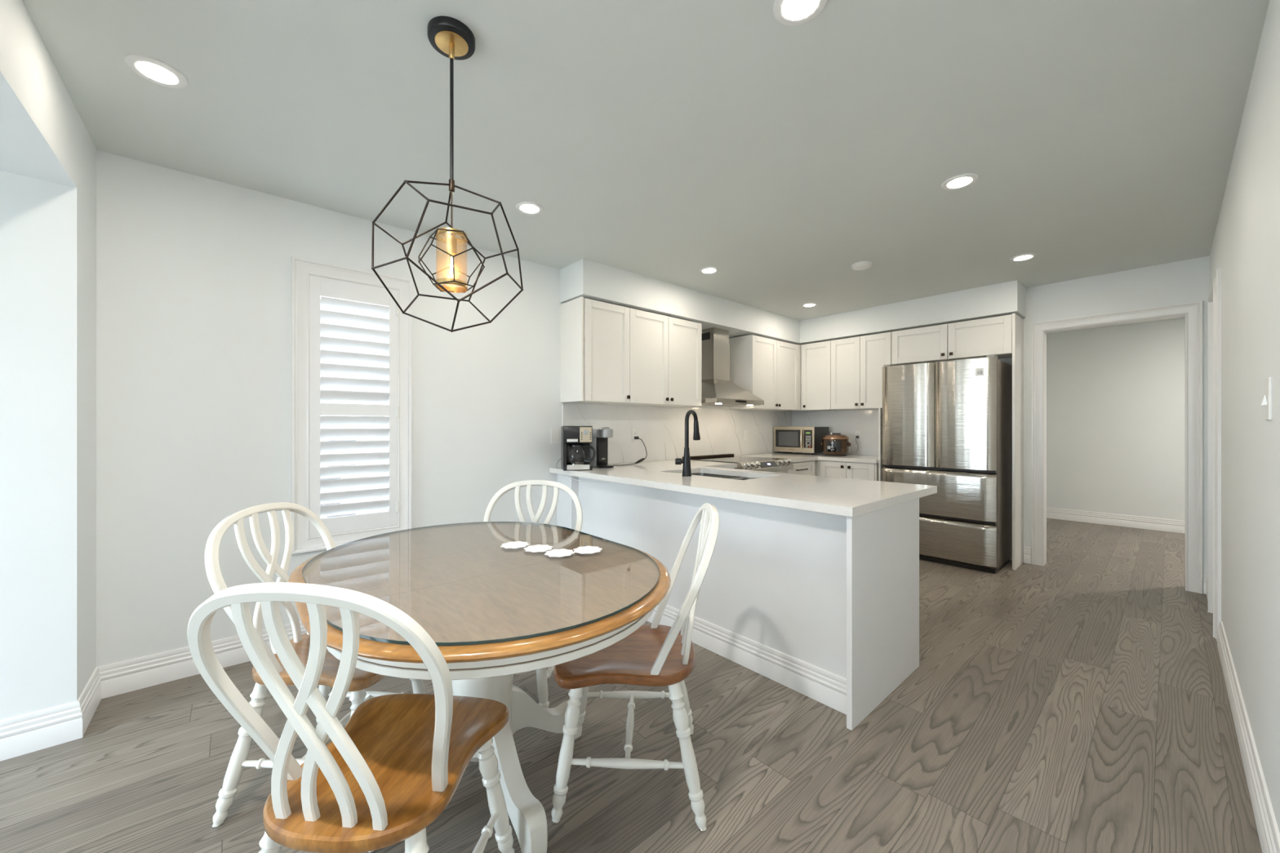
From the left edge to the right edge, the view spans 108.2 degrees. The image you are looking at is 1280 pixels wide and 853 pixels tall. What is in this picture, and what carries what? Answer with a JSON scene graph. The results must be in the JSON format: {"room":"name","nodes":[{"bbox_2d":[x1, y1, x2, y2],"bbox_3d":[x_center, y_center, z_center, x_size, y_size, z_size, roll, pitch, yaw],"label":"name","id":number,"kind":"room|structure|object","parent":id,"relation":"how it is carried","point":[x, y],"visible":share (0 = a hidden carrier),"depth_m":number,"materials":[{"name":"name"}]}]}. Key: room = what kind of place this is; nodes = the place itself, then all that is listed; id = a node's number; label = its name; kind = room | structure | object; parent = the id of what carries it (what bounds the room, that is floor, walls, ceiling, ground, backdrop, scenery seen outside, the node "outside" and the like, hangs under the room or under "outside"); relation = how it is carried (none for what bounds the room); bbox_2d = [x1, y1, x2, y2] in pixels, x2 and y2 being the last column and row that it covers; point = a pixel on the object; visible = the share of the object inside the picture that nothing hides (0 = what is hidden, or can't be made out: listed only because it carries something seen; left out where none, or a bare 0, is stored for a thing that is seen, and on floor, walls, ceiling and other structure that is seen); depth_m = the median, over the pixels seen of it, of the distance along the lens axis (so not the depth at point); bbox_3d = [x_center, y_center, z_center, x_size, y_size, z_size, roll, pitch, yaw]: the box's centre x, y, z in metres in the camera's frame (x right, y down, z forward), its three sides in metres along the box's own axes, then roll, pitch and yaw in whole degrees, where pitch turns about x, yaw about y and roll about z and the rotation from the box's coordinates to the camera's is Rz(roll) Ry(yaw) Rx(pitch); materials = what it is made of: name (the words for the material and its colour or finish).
{"room":"eat-in kitchen","nodes":[
{"label":"eat-in kitchen","id":0,"kind":"room"},
{"bbox_2d":[0,0,76,186],"bbox_3d":[-2.199,-1.080,-0.191,2.640,0.300,2.990,0,0,-41],"label":"wall header","id":1,"kind":"structure","parent":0,"point":[38,114],"depth_m":1.48,"materials":[{"name":"paint"}]},
{"bbox_2d":[0,111,96,719],"bbox_3d":[-3.345,-0.010,1.119,2.640,2.440,0.490,0,0,-41],"label":"wall","id":2,"kind":"structure","parent":0,"point":[48,228],"depth_m":1.75,"materials":[{"name":"paint"}]},
{"bbox_2d":[96,149,791,666],"bbox_3d":[-0.256,-0.010,4.049,5.870,2.440,0.150,0,0,-41],"label":"wall","id":3,"kind":"structure","parent":0,"point":[193,273],"depth_m":2.36,"materials":[{"name":"paint"}]},
{"bbox_2d":[0,621,306,761],"bbox_3d":[-2.369,1.139,1.862,4.888,0.142,0.357,0,0,-41],"label":"baseboard","id":4,"kind":"structure","parent":3,"relation":"attached to","point":[24,734],"depth_m":2.04,"materials":[{"name":"paint"}]},
{"bbox_2d":[291,256,412,554],"bbox_3d":[-1.657,-0.114,2.705,0.605,1.608,0.026,0,0,-41],"label":"trim","id":5,"kind":"structure","parent":3,"relation":"attached to","point":[301,268],"depth_m":2.58,"materials":[{"name":"paint"}]},
{"bbox_2d":[309,275,399,537],"bbox_3d":[-1.669,-0.114,2.722,0.448,1.446,0.059,0,0,-41],"label":"plantation shutter","id":6,"kind":"object","parent":3,"relation":"attached to","point":[354,335],"visible":0.96,"depth_m":2.70,"materials":[{"name":"paint"}]},
{"bbox_2d":[384,315,388,511],"bbox_3d":[-1.741,-0.114,2.802,0.445,1.448,0.040,0,0,-41],"label":"window","id":7,"kind":"structure","parent":3,"relation":"in","point":[385,499],"depth_m":2.91,"materials":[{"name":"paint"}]},
{"bbox_2d":[551,428,559,444],"bbox_3d":[-0.658,0.076,3.594,0.072,0.116,0.005,0,0,-41],"label":"light switch","id":8,"kind":"object","parent":3,"relation":"attached to","point":[554,432],"visible":1,"depth_m":3.59,"materials":[{"name":"white plastic"}]},
{"bbox_2d":[560,296,630,404],"bbox_3d":[-0.344,-0.572,3.658,0.461,0.767,0.322,0,0,-41],"label":"upper cabinet","id":9,"kind":"object","parent":3,"relation":"attached to","point":[594,335],"visible":1,"depth_m":3.54,"materials":[{"name":"paint"}]},
{"bbox_2d":[610,307,702,407],"bbox_3d":[0.155,-0.572,4.095,0.863,0.767,0.322,0,0,-41],"label":"upper cabinet","id":10,"kind":"object","parent":3,"relation":"attached to","point":[665,352],"visible":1,"depth_m":3.96,"materials":[{"name":"paint"}]},
{"bbox_2d":[562,402,791,463],"bbox_3d":[0.650,0.065,4.735,3.342,0.504,0.010,0,0,-41],"label":"backsplash","id":11,"kind":"structure","parent":3,"relation":"attached to","point":[661,429],"depth_m":4.43,"materials":[{"name":"white stone"}]},
{"bbox_2d":[631,429,638,442],"bbox_3d":[-0.044,0.080,4.116,0.072,0.116,0.007,0,0,-41],"label":"wall outlet","id":12,"kind":"object","parent":11,"relation":"attached to","point":[634,432],"visible":1,"depth_m":4.11,"materials":[{"name":"white plastic"}]},
{"bbox_2d":[702,327,764,406],"bbox_3d":[0.824,-0.589,4.593,0.750,0.760,0.450,0,0,-41],"label":"range hood","id":13,"kind":"object","parent":3,"relation":"attached to","point":[717,389],"visible":0.89,"depth_m":4.56,"materials":[{"name":"metal"}]},
{"bbox_2d":[729,334,800,411],"bbox_3d":[1.430,-0.572,5.211,0.946,0.767,0.322,0,0,-41],"label":"upper cabinet","id":14,"kind":"object","parent":3,"relation":"attached to","point":[767,368],"depth_m":5.01,"materials":[{"name":"paint"}]},
{"bbox_2d":[0,518,1262,852],"bbox_3d":[1.429,1.235,2.314,11.400,0.050,5.000,0,0,-41],"label":"floor","id":15,"kind":"structure","parent":0,"point":[1078,701],"depth_m":1.71,"materials":[{"name":"grey wood"}]},
{"bbox_2d":[204,502,426,829],"bbox_3d":[-1.070,0.741,1.614,0.543,0.937,0.500,0,0,2],"label":"dining chair","id":16,"kind":"object","parent":15,"relation":"on","point":[362,680],"visible":0.41,"depth_m":1.51,"materials":[{"name":"beige paint"}]},
{"bbox_2d":[186,582,514,852],"bbox_3d":[-0.586,0.741,1.063,0.500,0.937,0.543,0,0,5],"label":"dining chair","id":17,"kind":"object","parent":15,"relation":"on","point":[382,778],"visible":1,"depth_m":0.89,"materials":[{"name":"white wood"}]},
{"bbox_2d":[288,521,671,852],"bbox_3d":[-0.537,0.830,1.577,1.026,0.761,1.386,0,0,-41],"label":"dining table","id":18,"kind":"object","parent":15,"relation":"on","point":[494,613],"visible":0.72,"depth_m":1.32,"materials":[{"name":"brown wood"}]},
{"bbox_2d":[500,541,528,548],"bbox_3d":[-0.472,0.448,1.756,0.105,0.002,0.104,0,0,43],"label":"coaster","id":19,"kind":"object","parent":18,"relation":"on","point":[517,544],"visible":1,"depth_m":1.75,"materials":[{"name":"fabric"}]},
{"bbox_2d":[524,544,552,552],"bbox_3d":[-0.372,0.448,1.706,0.105,0.002,0.104,0,0,26],"label":"coaster","id":20,"kind":"object","parent":18,"relation":"on","point":[538,548],"visible":1,"depth_m":1.71,"materials":[{"name":"fabric"}]},
{"bbox_2d":[544,548,574,557],"bbox_3d":[-0.285,0.448,1.645,0.105,0.002,0.104,0,0,9],"label":"coaster","id":21,"kind":"object","parent":18,"relation":"on","point":[563,552],"visible":1,"depth_m":1.64,"materials":[{"name":"fabric"}]},
{"bbox_2d":[573,546,602,554],"bbox_3d":[-0.189,0.448,1.685,0.105,0.002,0.104,0,0,37],"label":"coaster","id":22,"kind":"object","parent":18,"relation":"on","point":[586,549],"visible":1,"depth_m":1.68,"materials":[{"name":"fabric"}]},
{"bbox_2d":[483,480,582,731],"bbox_3d":[-0.551,0.741,2.115,0.500,0.937,0.543,0,0,6],"label":"dining chair","id":23,"kind":"object","parent":15,"relation":"on","point":[542,675],"visible":0.19,"depth_m":2.33,"materials":[{"name":"beige paint"}]},
{"bbox_2d":[551,502,719,832],"bbox_3d":[-0.009,0.741,1.615,0.543,0.937,0.500,0,0,1],"label":"dining chair","id":24,"kind":"object","parent":15,"relation":"on","point":[655,654],"visible":0.94,"depth_m":1.45,"materials":[{"name":"beige paint"}]},
{"bbox_2d":[681,453,793,478],"bbox_3d":[0.940,0.742,4.468,0.764,0.897,0.755,0,0,-41],"label":"range","id":25,"kind":"object","parent":15,"relation":"on","point":[748,463],"visible":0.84,"depth_m":4.31,"materials":[{"name":"metal"}]},
{"bbox_2d":[681,455,782,464],"bbox_3d":[0.910,0.318,4.502,0.764,0.014,0.665,0,0,-41],"label":"cooktop","id":26,"kind":"object","parent":25,"relation":"in","point":[737,460],"depth_m":4.42,"materials":[{"name":"black glass"}]},
{"bbox_2d":[556,473,919,730],"bbox_3d":[0.366,0.783,2.959,0.754,0.853,2.307,0,0,-41],"label":"base cabinet","id":27,"kind":"object","parent":15,"relation":"on","point":[823,606],"visible":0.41,"depth_m":2.21,"materials":[{"name":"paint"}]},
{"bbox_2d":[549,459,937,516],"bbox_3d":[0.611,0.337,3.166,1.439,0.037,2.319,0,0,-41],"label":"countertop","id":28,"kind":"structure","parent":27,"relation":"on","point":[850,497],"depth_m":2.47,"materials":[{"name":"stone"}]},
{"bbox_2d":[555,426,595,471],"bbox_3d":[-0.481,0.157,3.439,0.276,0.322,0.222,0,0,-14],"label":"coffee maker","id":29,"kind":"object","parent":28,"relation":"on","point":[575,446],"visible":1,"depth_m":3.36,"materials":[{"name":"black plastic"}]},
{"bbox_2d":[561,474,613,482],"bbox_3d":[-0.348,0.375,3.250,0.018,0.037,0.751,0,0,-43],"label":"cable","id":30,"kind":"object","parent":28,"relation":"hanging from","point":[562,474],"visible":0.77,"depth_m":3.25,"materials":[{"name":"white plastic"}]},
{"bbox_2d":[590,426,613,468],"bbox_3d":[-0.319,0.160,3.650,0.277,0.316,0.123,0,0,45],"label":"coffee machine","id":31,"kind":"object","parent":28,"relation":"on","point":[600,436],"visible":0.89,"depth_m":3.60,"materials":[{"name":"grey plastic"}]},
{"bbox_2d":[597,464,613,468],"bbox_3d":[-0.265,0.309,3.596,0.123,0.018,0.123,0,0,45],"label":"drip tray","id":32,"kind":"object","parent":31,"relation":"on","point":[604,466],"depth_m":3.55,"materials":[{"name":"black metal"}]},
{"bbox_2d":[612,436,647,465],"bbox_3d":[-0.087,0.203,3.906,0.143,0.229,0.480,0,0,31],"label":"power cord","id":33,"kind":"object","parent":28,"relation":"on","point":[635,437],"visible":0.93,"depth_m":3.95,"materials":[{"name":"black plastic"}]},
{"bbox_2d":[675,409,700,476],"bbox_3d":[0.327,0.104,3.029,0.240,0.428,0.104,0,0,-41],"label":"kitchen faucet","id":34,"kind":"object","parent":28,"relation":"on","point":[686,471],"visible":1,"depth_m":2.97,"materials":[{"name":"black metal"}]},
{"bbox_2d":[691,472,754,479],"bbox_3d":[0.538,0.451,3.159,0.450,0.189,0.727,0,0,-41],"label":"sink","id":35,"kind":"object","parent":28,"relation":"in","point":[696,473],"visible":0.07,"depth_m":3.42,"materials":[{"name":"metal"}]},
{"bbox_2d":[787,460,814,475],"bbox_3d":[1.442,0.783,4.957,0.620,0.854,0.680,0,0,-41],"label":"base cabinet","id":36,"kind":"object","parent":15,"relation":"on","point":[806,468],"visible":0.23,"depth_m":4.76,"materials":[{"name":"paint"}]},
{"bbox_2d":[814,460,878,480],"bbox_3d":[2.085,0.783,5.145,0.624,0.854,1.245,0,0,-41],"label":"base cabinet","id":37,"kind":"object","parent":15,"relation":"on","point":[854,470],"visible":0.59,"depth_m":4.69,"materials":[{"name":"paint"}]},
{"bbox_2d":[740,452,878,463],"bbox_3d":[1.861,0.337,4.952,1.254,0.037,1.279,0,0,-41],"label":"countertop","id":38,"kind":"structure","parent":37,"relation":"on","point":[793,456],"depth_m":4.88,"materials":[{"name":"stone"}]},
{"bbox_2d":[773,426,828,454],"bbox_3d":[1.881,0.160,5.447,0.393,0.316,0.510,0,0,-41],"label":"microwave","id":39,"kind":"object","parent":38,"relation":"on","point":[786,439],"visible":0.97,"depth_m":5.29,"materials":[{"name":"silver metal"}]},
{"bbox_2d":[820,432,851,456],"bbox_3d":[2.139,0.193,5.079,0.276,0.249,0.276,0,0,-14],"label":"pressure cooker","id":40,"kind":"object","parent":38,"relation":"on","point":[833,444],"visible":1,"depth_m":4.97,"materials":[{"name":"brown metal"}]},
{"bbox_2d":[847,435,858,454],"bbox_3d":[2.350,0.212,5.178,0.210,0.211,0.071,0,0,-1],"label":"power cord","id":41,"kind":"object","parent":38,"relation":"on","point":[856,437],"visible":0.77,"depth_m":5.18,"materials":[{"name":"black plastic"}]},
{"bbox_2d":[878,354,1011,573],"bbox_3d":[2.822,0.310,4.325,0.634,1.800,0.926,0,0,-41],"label":"refrigerator","id":42,"kind":"object","parent":15,"relation":"on","point":[947,424],"depth_m":4.01,"materials":[{"name":"metal"}]},
{"bbox_2d":[1012,313,1023,569],"bbox_3d":[3.279,0.128,4.023,0.344,2.165,0.020,0,0,-41],"label":"panel","id":43,"kind":"object","parent":15,"relation":"on","point":[1017,322],"visible":1,"depth_m":3.97,"materials":[{"name":"paint"}]},
{"bbox_2d":[22,0,1269,333],"bbox_3d":[2.201,-1.260,2.990,9.350,0.060,5.000,0,0,-41],"label":"ceiling","id":44,"kind":"structure","parent":0,"point":[664,140],"depth_m":1.90,"materials":[{"name":"paint"}]},
{"bbox_2d":[124,53,187,88],"bbox_3d":[-1.672,-1.227,1.606,0.151,0.007,0.151,0,0,-41],"label":"recessed light","id":45,"kind":"object","parent":44,"relation":"in","point":[154,70],"visible":1,"depth_m":1.60,"materials":[{"name":"paint"}]},
{"bbox_2d":[371,15,523,332],"bbox_3d":[-0.592,-0.763,1.458,0.440,0.933,0.435,0,0,-41],"label":"pendant light","id":46,"kind":"object","parent":44,"relation":"hanging from","point":[450,37],"visible":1,"depth_m":1.45,"materials":[{"name":"black metal"}]},
{"bbox_2d":[515,200,543,214],"bbox_3d":[-0.621,-1.227,2.607,0.151,0.007,0.151,0,0,-41],"label":"recessed light","id":47,"kind":"object","parent":44,"relation":"in","point":[526,207],"visible":1,"depth_m":2.59,"materials":[{"name":"white plastic"}]},
{"bbox_2d":[699,266,719,273],"bbox_3d":[0.543,-1.227,3.645,0.151,0.007,0.151,0,0,-41],"label":"recessed light","id":48,"kind":"object","parent":44,"relation":"in","point":[706,269],"visible":1,"depth_m":3.64,"materials":[{"name":"white plastic"}]},
{"bbox_2d":[773,0,827,26],"bbox_3d":[0.465,-1.227,1.344,0.151,0.007,0.151,0,0,-41],"label":"recessed light","id":49,"kind":"object","parent":44,"relation":"in","point":[787,12],"visible":1,"depth_m":1.36,"materials":[{"name":"white plastic"}]},
{"bbox_2d":[801,302,817,306],"bbox_3d":[1.710,-1.227,4.681,0.151,0.007,0.151,0,0,-41],"label":"recessed light","id":50,"kind":"object","parent":44,"relation":"in","point":[806,304],"visible":1,"depth_m":4.66,"materials":[{"name":"white plastic"}]},
{"bbox_2d":[851,261,872,270],"bbox_3d":[1.683,-1.215,3.517,0.144,0.030,0.144,0,0,-41],"label":"smoke detector","id":51,"kind":"object","parent":44,"relation":"attached to","point":[861,265],"visible":1,"depth_m":3.48,"materials":[{"name":"white plastic"}]},
{"bbox_2d":[941,173,977,190],"bbox_3d":[1.604,-1.227,2.328,0.151,0.007,0.151,0,0,-41],"label":"recessed light","id":52,"kind":"object","parent":44,"relation":"in","point":[962,180],"visible":1,"depth_m":2.32,"materials":[{"name":"white plastic"}]},
{"bbox_2d":[1009,253,1036,261],"bbox_3d":[2.782,-1.227,3.366,0.151,0.007,0.151,0,0,-41],"label":"recessed light","id":53,"kind":"object","parent":44,"relation":"in","point":[1029,255],"visible":1,"depth_m":3.36,"materials":[{"name":"white plastic"}]},
{"bbox_2d":[560,257,1026,344],"bbox_3d":[1.401,-1.100,3.873,3.370,0.260,2.298,0,0,-41],"label":"wall","id":54,"kind":"structure","parent":0,"point":[586,278],"depth_m":4.23,"materials":[{"name":"paint"}]},
{"bbox_2d":[791,255,1209,593],"bbox_3d":[3.054,-0.010,4.634,0.120,2.440,3.330,0,0,-41],"label":"wall","id":55,"kind":"structure","parent":0,"point":[1187,281],"depth_m":3.69,"materials":[{"name":"paint"}]},
{"bbox_2d":[800,340,844,410],"bbox_3d":[2.100,-0.572,5.365,0.352,0.767,0.367,0,0,-41],"label":"upper cabinet","id":56,"kind":"object","parent":55,"relation":"attached to","point":[815,357],"visible":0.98,"depth_m":5.27,"materials":[{"name":"paint"}]},
{"bbox_2d":[791,408,878,455],"bbox_3d":[2.333,0.065,5.357,0.010,0.504,1.268,0,0,-41],"label":"backsplash","id":57,"kind":"structure","parent":55,"relation":"attached to","point":[846,422],"depth_m":5.27,"materials":[{"name":"white stone"}]},
{"bbox_2d":[854,431,861,440],"bbox_3d":[2.451,0.105,5.209,0.007,0.116,0.072,0,0,-41],"label":"wall outlet","id":58,"kind":"object","parent":57,"relation":"attached to","point":[856,433],"visible":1,"depth_m":5.21,"materials":[{"name":"white plastic"}]},
{"bbox_2d":[831,331,895,410],"bbox_3d":[2.428,-0.572,4.990,0.352,0.767,0.625,0,0,-41],"label":"upper cabinet","id":59,"kind":"object","parent":55,"relation":"attached to","point":[857,363],"visible":0.9,"depth_m":4.89,"materials":[{"name":"paint"}]},
{"bbox_2d":[891,314,1012,365],"bbox_3d":[2.953,-0.788,4.391,0.352,0.333,0.956,0,0,-41],"label":"upper cabinet","id":60,"kind":"object","parent":55,"relation":"attached to","point":[983,337],"visible":0.98,"depth_m":4.25,"materials":[{"name":"paint"}]},
{"bbox_2d":[1023,546,1031,564],"bbox_3d":[3.428,1.139,4.102,0.017,0.142,0.049,0,0,-41],"label":"baseboard","id":61,"kind":"structure","parent":55,"relation":"attached to","point":[1027,550],"depth_m":4.10,"materials":[{"name":"paint"}]},
{"bbox_2d":[1031,300,1202,594],"bbox_3d":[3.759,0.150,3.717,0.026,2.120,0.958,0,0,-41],"label":"trim","id":62,"kind":"structure","parent":55,"relation":"attached to","point":[1193,311],"depth_m":3.41,"materials":[{"name":"paint"}]},
{"bbox_2d":[1046,317,1185,520],"bbox_3d":[5.605,-0.010,5.970,0.100,2.440,5.000,0,0,-41],"label":"wall","id":63,"kind":"structure","parent":0,"point":[1116,394],"depth_m":5.64,"materials":[{"name":"paint"}]},
{"bbox_2d":[1046,506,1185,533],"bbox_3d":[5.973,1.139,5.462,0.017,0.142,3.550,0,0,-41],"label":"baseboard","id":64,"kind":"structure","parent":63,"relation":"attached to","point":[1120,520],"depth_m":5.63,"materials":[{"name":"paint"}]},
{"bbox_2d":[1209,0,1279,833],"bbox_3d":[1.034,-0.010,0.573,8.510,2.440,0.120,0,0,-41],"label":"wall","id":65,"kind":"structure","parent":0,"point":[1246,246],"depth_m":1.55,"materials":[{"name":"paint"}]},
{"bbox_2d":[1203,573,1208,602],"bbox_3d":[3.961,1.139,3.235,0.358,0.142,0.030,0,0,-41],"label":"baseboard","id":66,"kind":"structure","parent":65,"relation":"attached to","point":[1205,575],"depth_m":3.35,"materials":[{"name":"paint"}]},
{"bbox_2d":[1208,267,1221,641],"bbox_3d":[3.506,0.160,2.834,0.690,2.100,0.026,0,0,-41],"label":"trim","id":67,"kind":"structure","parent":65,"relation":"attached to","point":[1215,297],"depth_m":2.65,"materials":[{"name":"paint"}]},
{"bbox_2d":[1217,621,1279,852],"bbox_3d":[0.525,1.139,0.218,7.078,0.142,0.017,0,0,-41],"label":"baseboard","id":68,"kind":"structure","parent":65,"relation":"attached to","point":[1268,830],"depth_m":1.55,"materials":[{"name":"paint"}]},
{"bbox_2d":[1261,377,1271,420],"bbox_3d":[1.802,-0.079,1.335,0.078,0.122,0.016,0,0,-41],"label":"light switch","id":69,"kind":"object","parent":65,"relation":"attached to","point":[1267,400],"visible":1,"depth_m":1.31,"materials":[{"name":"white plastic"}]},
{"label":"outside","id":70,"kind":"structure","parent":0,"visible":0},
{"bbox_2d":[320,310,384,518],"bbox_3d":[-2.050,0.285,4.618,15.000,2.550,0.150,0,0,-41],"label":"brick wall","id":71,"kind":"structure","parent":70,"point":[369,488],"depth_m":4.08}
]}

